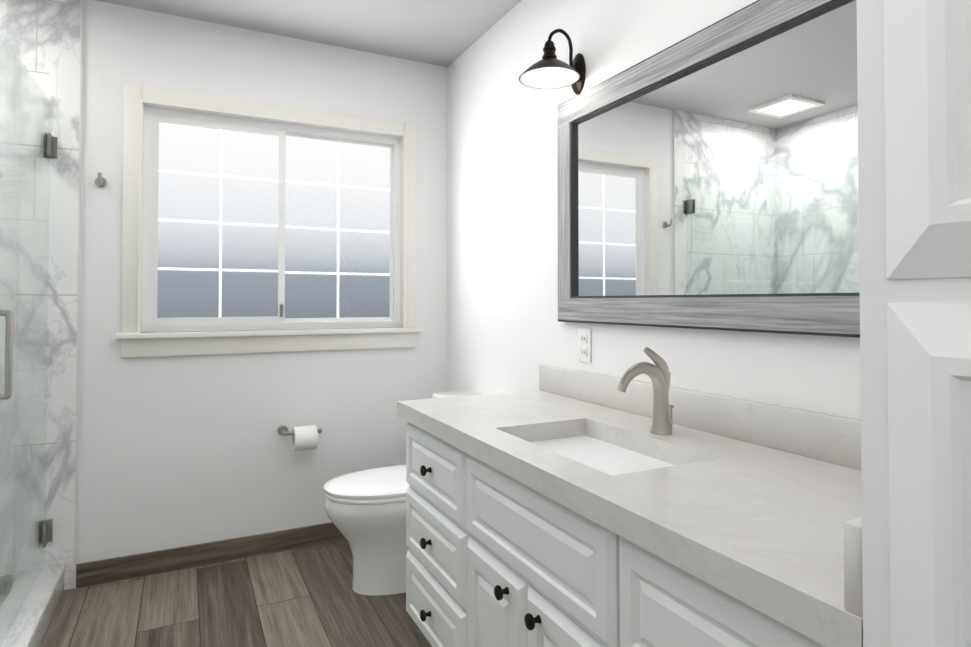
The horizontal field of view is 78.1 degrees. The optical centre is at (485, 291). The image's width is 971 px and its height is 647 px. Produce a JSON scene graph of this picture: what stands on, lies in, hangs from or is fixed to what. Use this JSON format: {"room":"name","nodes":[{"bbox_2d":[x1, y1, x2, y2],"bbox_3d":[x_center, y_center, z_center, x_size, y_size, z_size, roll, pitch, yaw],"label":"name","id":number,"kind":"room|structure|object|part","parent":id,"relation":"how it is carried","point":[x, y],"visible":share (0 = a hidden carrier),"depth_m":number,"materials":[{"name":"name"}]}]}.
{"room":"bathroom","nodes":[
{"label":"bathroom","id":0,"kind":"room"},
{"bbox_2d":[41,540,431,646],"bbox_3d":[-0.519,1.219,0.860,2.850,0.060,4.100,0,-1,-27],"label":"floor","id":1,"kind":"structure","parent":0,"point":[305,597],"depth_m":2.28,"materials":[{"name":"brown wood"}]},
{"bbox_2d":[0,564,63,646],"bbox_3d":[-1.376,1.147,1.605,0.145,0.110,1.780,0,-1,-27],"label":"shower curb","id":2,"kind":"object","parent":1,"relation":"on","point":[23,625],"depth_m":2.11,"materials":[{"name":"stone"}]},
{"bbox_2d":[0,29,56,646],"bbox_3d":[-1.375,0.156,1.625,0.110,1.868,1.782,0,-1,-27],"label":"glass","id":3,"kind":"object","parent":2,"relation":"on","point":[43,532],"visible":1,"depth_m":2.06,"materials":[{"name":"clear glass"}]},
{"bbox_2d":[324,390,480,594],"bbox_3d":[-0.309,0.847,2.561,0.750,0.742,0.420,0,-1,-27],"label":"toilet","id":4,"kind":"object","parent":1,"relation":"on","point":[365,509],"visible":0.44,"depth_m":2.39,"materials":[{"name":"white ceramic"}]},
{"bbox_3d":[-0.405,0.818,2.513,0.530,0.018,0.382,0,-1,-27],"label":"seat","id":5,"kind":"part","parent":4,"relation":"part of","materials":[{"name":"white ceramic"}]},
{"bbox_3d":[-0.402,0.793,2.515,0.542,0.028,0.386,0,-1,-27],"label":"lid","id":6,"kind":"part","parent":4,"relation":"part of","materials":[{"name":"white ceramic"}]},
{"bbox_3d":[-0.067,0.496,2.688,0.210,0.036,0.420,0,-1,-27],"label":"tank lid","id":7,"kind":"part","parent":4,"relation":"part of","materials":[{"name":"white ceramic"}]},
{"bbox_2d":[397,411,844,646],"bbox_3d":[0.317,0.809,1.472,0.608,0.780,1.568,0,-1,-27],"label":"bathroom vanity","id":8,"kind":"object","parent":1,"relation":"on","point":[563,507],"depth_m":1.28,"materials":[{"name":"white paint"}]},
{"bbox_3d":[-0.183,0.768,1.825,0.032,0.033,0.033,0,-1,-27],"label":"knob","id":9,"kind":"part","parent":8,"relation":"part of","materials":[{"name":"brown metal"}]},
{"bbox_3d":[-0.183,0.985,1.821,0.032,0.033,0.033,0,-1,-27],"label":"knob","id":10,"kind":"part","parent":8,"relation":"part of","materials":[{"name":"brown metal"}]},
{"bbox_3d":[-0.183,0.548,1.829,0.032,0.033,0.033,0,-1,-27],"label":"knob","id":11,"kind":"part","parent":8,"relation":"part of","materials":[{"name":"brown metal"}]},
{"bbox_3d":[-0.160,0.985,1.832,0.019,0.210,0.479,0,-1,-27],"label":"drawer","id":12,"kind":"part","parent":8,"relation":"part of","materials":[{"name":"white paint"}]},
{"bbox_3d":[-0.160,0.548,1.840,0.019,0.215,0.479,0,-1,-27],"label":"drawer","id":13,"kind":"part","parent":8,"relation":"part of","materials":[{"name":"white paint"}]},
{"bbox_3d":[-0.160,0.768,1.836,0.019,0.205,0.479,0,-1,-27],"label":"drawer","id":14,"kind":"part","parent":8,"relation":"part of","materials":[{"name":"white paint"}]},
{"bbox_3d":[0.021,0.872,1.474,0.019,0.425,0.308,0,-1,-27],"label":"door","id":15,"kind":"part","parent":8,"relation":"part of","materials":[{"name":"white paint"}]},
{"bbox_3d":[0.037,0.698,1.388,0.032,0.033,0.033,0,-1,-27],"label":"knob","id":16,"kind":"part","parent":8,"relation":"part of","materials":[{"name":"brown metal"}]},
{"bbox_3d":[0.100,0.696,1.263,0.032,0.033,0.033,0,-1,-27],"label":"knob","id":17,"kind":"part","parent":8,"relation":"part of","materials":[{"name":"brown metal"}]},
{"bbox_3d":[0.161,0.867,1.195,0.019,0.425,0.308,0,-1,-27],"label":"door","id":18,"kind":"part","parent":8,"relation":"part of","materials":[{"name":"white paint"}]},
{"bbox_2d":[397,391,862,646],"bbox_3d":[0.317,0.394,1.490,0.598,0.050,1.588,0,-1,-27],"label":"countertop","id":19,"kind":"structure","parent":8,"relation":"on","point":[758,519],"depth_m":1.10,"materials":[{"name":"grey stone"}]},
{"bbox_2d":[529,431,676,470],"bbox_3d":[0.272,0.494,1.470,0.325,0.174,0.524,0,-1,-27],"label":"sink","id":20,"kind":"object","parent":19,"relation":"in","point":[604,452],"depth_m":1.58,"materials":[{"name":"white ceramic"}]},
{"bbox_2d":[609,347,676,438],"bbox_3d":[0.412,0.257,1.545,0.178,0.226,0.056,0,-1,-27],"label":"faucet","id":21,"kind":"object","parent":19,"relation":"on","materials":[{"name":"silver metal"}]},
{"bbox_3d":[0.331,0.531,0.861,0.019,0.215,0.431,0,-1,-27],"label":"drawer","id":22,"kind":"part","parent":8,"relation":"part of","materials":[{"name":"white paint"}]},
{"bbox_2d":[856,0,970,646],"bbox_3d":[0.783,0.063,0.543,0.620,2.240,0.530,0,-1,-27],"label":"door","id":23,"kind":"structure","parent":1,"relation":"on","point":[914,112],"depth_m":0.59,"materials":[{"name":"white paint"}]},
{"bbox_3d":[0.516,-0.491,0.418,0.022,0.950,0.470,0,-1,-27],"label":"door","id":24,"kind":"part","parent":23,"relation":"part of","materials":[{"name":"white paint"}]},
{"bbox_3d":[0.516,0.535,0.401,0.022,1.052,0.470,0,-1,-27],"label":"door","id":25,"kind":"part","parent":23,"relation":"part of","materials":[{"name":"white paint"}]},
{"bbox_2d":[77,0,446,563],"bbox_3d":[-1.416,-0.001,2.668,2.650,2.440,0.100,0,-1,-27],"label":"wall","id":26,"kind":"structure","parent":0,"point":[177,451],"depth_m":2.73,"materials":[{"name":"white paint"}]},
{"bbox_2d":[0,0,50,594],"bbox_3d":[-2.176,-0.008,2.226,0.895,2.440,0.010,0,-1,-27],"label":"wall tile","id":27,"kind":"structure","parent":26,"relation":"attached to","point":[25,26],"depth_m":2.39,"materials":[{"name":"stone"}]},
{"bbox_2d":[26,563,65,646],"bbox_3d":[-1.309,1.096,1.639,0.004,0.012,1.778,0,-1,-27],"label":"trim","id":28,"kind":"structure","parent":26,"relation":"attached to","point":[43,612],"depth_m":2.08,"materials":[{"name":"white metal"}]},
{"bbox_2d":[44,0,80,589],"bbox_3d":[-1.729,-0.004,2.450,0.105,2.440,0.010,0,-1,-27],"label":"wall tile strip","id":29,"kind":"object","parent":26,"relation":"attached to","point":[62,255],"visible":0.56,"depth_m":2.45,"materials":[{"name":"stone"}]},
{"bbox_2d":[74,0,82,588],"bbox_3d":[-1.681,-0.004,2.473,0.006,2.440,0.012,0,-1,-27],"label":"trim","id":30,"kind":"structure","parent":26,"relation":"attached to","point":[78,298],"depth_m":2.47,"materials":[{"name":"white metal"}]},
{"bbox_2d":[95,172,106,186],"bbox_3d":[-1.603,-0.464,2.491,0.042,0.052,0.063,0,-1,-27],"label":"robe hook","id":31,"kind":"object","parent":26,"relation":"attached to","point":[100,181],"visible":1,"depth_m":2.50,"materials":[{"name":"silver metal"}]},
{"bbox_2d":[76,522,346,587],"bbox_3d":[-0.944,1.175,2.823,1.650,0.095,0.011,0,-1,-27],"label":"baseboard","id":32,"kind":"structure","parent":26,"relation":"attached to","point":[134,566],"depth_m":2.66,"materials":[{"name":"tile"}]},
{"bbox_2d":[115,327,420,339],"bbox_3d":[-0.955,0.195,2.832,1.355,0.026,0.075,0,-1,-27],"label":"window sill","id":33,"kind":"structure","parent":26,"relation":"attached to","point":[188,334],"depth_m":2.75,"materials":[{"name":"white paint"}]},
{"bbox_2d":[121,84,415,357],"bbox_3d":[-0.954,-0.296,2.839,1.319,1.167,0.018,0,-1,-27],"label":"window trim","id":34,"kind":"structure","parent":26,"relation":"in","point":[131,348],"depth_m":2.72,"materials":[{"name":"white paint"}]},
{"bbox_3d":[-0.954,-0.847,2.849,1.187,0.066,0.018,0,-1,-27],"label":"window trim","id":35,"kind":"part","parent":34,"relation":"part of","materials":[{"name":"white wood"}]},
{"bbox_2d":[141,106,400,331],"bbox_3d":[-0.985,-0.312,2.901,1.175,0.990,0.060,0,-1,-27],"label":"window","id":36,"kind":"structure","parent":26,"relation":"in","point":[184,293],"depth_m":2.85,"materials":[{"name":"clear glass"}]},
{"bbox_3d":[-1.223,-0.314,2.765,0.568,0.930,0.022,0,-1,-27],"label":"window frame sash","id":37,"kind":"part","parent":36,"relation":"part of","materials":[{"name":"white plastic"}]},
{"bbox_3d":[-1.224,-0.315,2.768,0.507,0.868,0.004,0,-1,-27],"label":"glass","id":38,"kind":"part","parent":36,"relation":"part of","materials":[{"name":"clear glass"}]},
{"bbox_3d":[-1.222,-0.315,2.764,0.507,0.868,0.005,0,-1,-27],"label":"window muntin","id":39,"kind":"part","parent":36,"relation":"part of","materials":[{"name":"white plastic"}]},
{"bbox_2d":[280,304,282,316],"bbox_3d":[-0.977,0.093,2.865,0.012,0.060,0.008,0,-1,-27],"label":"window latch","id":40,"kind":"object","parent":36,"relation":"attached to","point":[281,310],"depth_m":2.86,"materials":[{"name":"silver metal"}]},
{"bbox_3d":[-0.747,-0.311,3.034,0.540,0.890,0.004,0,-1,-27],"label":"glass","id":41,"kind":"part","parent":36,"relation":"part of","materials":[{"name":"clear glass"}]},
{"bbox_3d":[-0.745,-0.311,3.030,0.539,0.890,0.005,0,-1,-27],"label":"window muntin","id":42,"kind":"part","parent":36,"relation":"part of","materials":[{"name":"white plastic"}]},
{"bbox_3d":[-0.749,-0.309,3.029,0.580,0.930,0.020,0,-1,-27],"label":"window frame sash","id":43,"kind":"part","parent":36,"relation":"part of","materials":[{"name":"white plastic"}]},
{"bbox_2d":[137,99,405,332],"bbox_3d":[-0.953,-0.319,2.837,1.199,1.002,0.024,0,-1,-27],"label":"bead","id":44,"kind":"object","parent":26,"relation":"attached to","point":[196,108],"visible":1,"depth_m":2.78,"materials":[{"name":"white paint"}]},
{"bbox_2d":[278,425,321,450],"bbox_3d":[-0.864,0.685,2.798,0.188,0.110,0.142,0,-1,-27],"label":"toilet paper holder","id":45,"kind":"object","parent":26,"relation":"attached to","point":[304,437],"visible":1,"depth_m":2.76,"materials":[{"name":"white paper"}]},
{"bbox_3d":[-0.871,0.657,2.815,0.159,0.017,0.087,0,-1,-27],"label":"arm","id":46,"kind":"part","parent":45,"relation":"part of"},
{"bbox_2d":[95,0,520,66],"bbox_3d":[-0.519,-1.281,0.902,2.850,0.060,4.100,0,-1,-27],"label":"ceiling","id":47,"kind":"structure","parent":0,"point":[445,33],"depth_m":2.69,"materials":[{"name":"grey paint"}]},
{"bbox_2d":[446,0,860,419],"bbox_3d":[0.710,-0.021,1.498,0.100,2.440,4.100,0,-1,-27],"label":"wall","id":48,"kind":"structure","parent":0,"point":[507,331],"depth_m":2.38,"materials":[{"name":"white paint"}]},
{"bbox_2d":[519,29,585,94],"bbox_3d":[0.231,-0.815,2.094,0.232,0.221,0.214,0,-1,-27],"label":"sconce","id":49,"kind":"object","parent":48,"relation":"attached to","point":[549,70],"visible":1,"depth_m":2.08,"materials":[{"name":"brown metal"}]},
{"bbox_3d":[0.223,-0.768,2.090,0.205,0.052,0.205,0,-1,-27],"label":"lamp shade","id":50,"kind":"part","parent":49,"relation":"part of","materials":[{"name":"white"}]},
{"bbox_3d":[0.223,-0.760,2.090,0.172,0.058,0.172,0,-1,-27],"label":"bulb","id":51,"kind":"part","parent":49,"relation":"part of","materials":[{"name":"white glass"}]},
{"bbox_3d":[0.223,-0.806,2.090,0.214,0.129,0.214,0,-1,-27],"label":"lamp shade","id":52,"kind":"part","parent":49,"relation":"part of","materials":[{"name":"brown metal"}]},
{"bbox_3d":[0.270,-0.851,2.115,0.119,0.149,0.012,0,-1,-27],"label":"arm","id":53,"kind":"part","parent":49,"relation":"part of"},
{"bbox_2d":[578,328,590,362],"bbox_3d":[0.346,0.190,2.097,0.009,0.116,0.070,0,-1,-27],"label":"electrical outlet","id":54,"kind":"object","parent":48,"relation":"attached to","point":[584,345],"visible":1,"depth_m":2.09,"materials":[{"name":"white plastic"}]},
{"bbox_2d":[537,364,860,466],"bbox_3d":[0.569,0.323,1.631,0.022,0.098,1.565,0,-1,-27],"label":"backsplash","id":55,"kind":"structure","parent":48,"relation":"attached to","point":[837,439],"depth_m":1.45,"materials":[{"name":"beige stone"}]},
{"bbox_2d":[557,0,859,337],"bbox_3d":[0.575,-0.298,1.622,0.031,0.800,1.335,0,-1,-27],"label":"mirror","id":56,"kind":"object","parent":48,"relation":"attached to","point":[707,178],"visible":0.75,"depth_m":1.54,"materials":[{"name":"grey mirror"}]},
{"bbox_3d":[0.285,-0.289,2.172,0.005,0.630,0.078,0,-1,-27],"label":"frame","id":57,"kind":"part","parent":56,"relation":"part of","materials":[{"name":"grey wood"}]},
{"bbox_3d":[0.564,-0.652,1.622,0.005,0.078,1.321,0,-1,-27],"label":"frame","id":58,"kind":"part","parent":56,"relation":"part of","materials":[{"name":"grey wood"}]},
{"bbox_3d":[0.564,0.055,1.610,0.005,0.078,1.321,0,-1,-27],"label":"frame","id":59,"kind":"part","parent":56,"relation":"part of","materials":[{"name":"grey wood"}]},
{"bbox_2d":[837,511,862,618],"bbox_3d":[0.670,0.308,0.793,0.594,0.098,0.022,0,-1,-27],"label":"backsplash","id":60,"kind":"structure","parent":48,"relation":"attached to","point":[849,528],"depth_m":0.66,"materials":[{"name":"white stone"}]}
]}

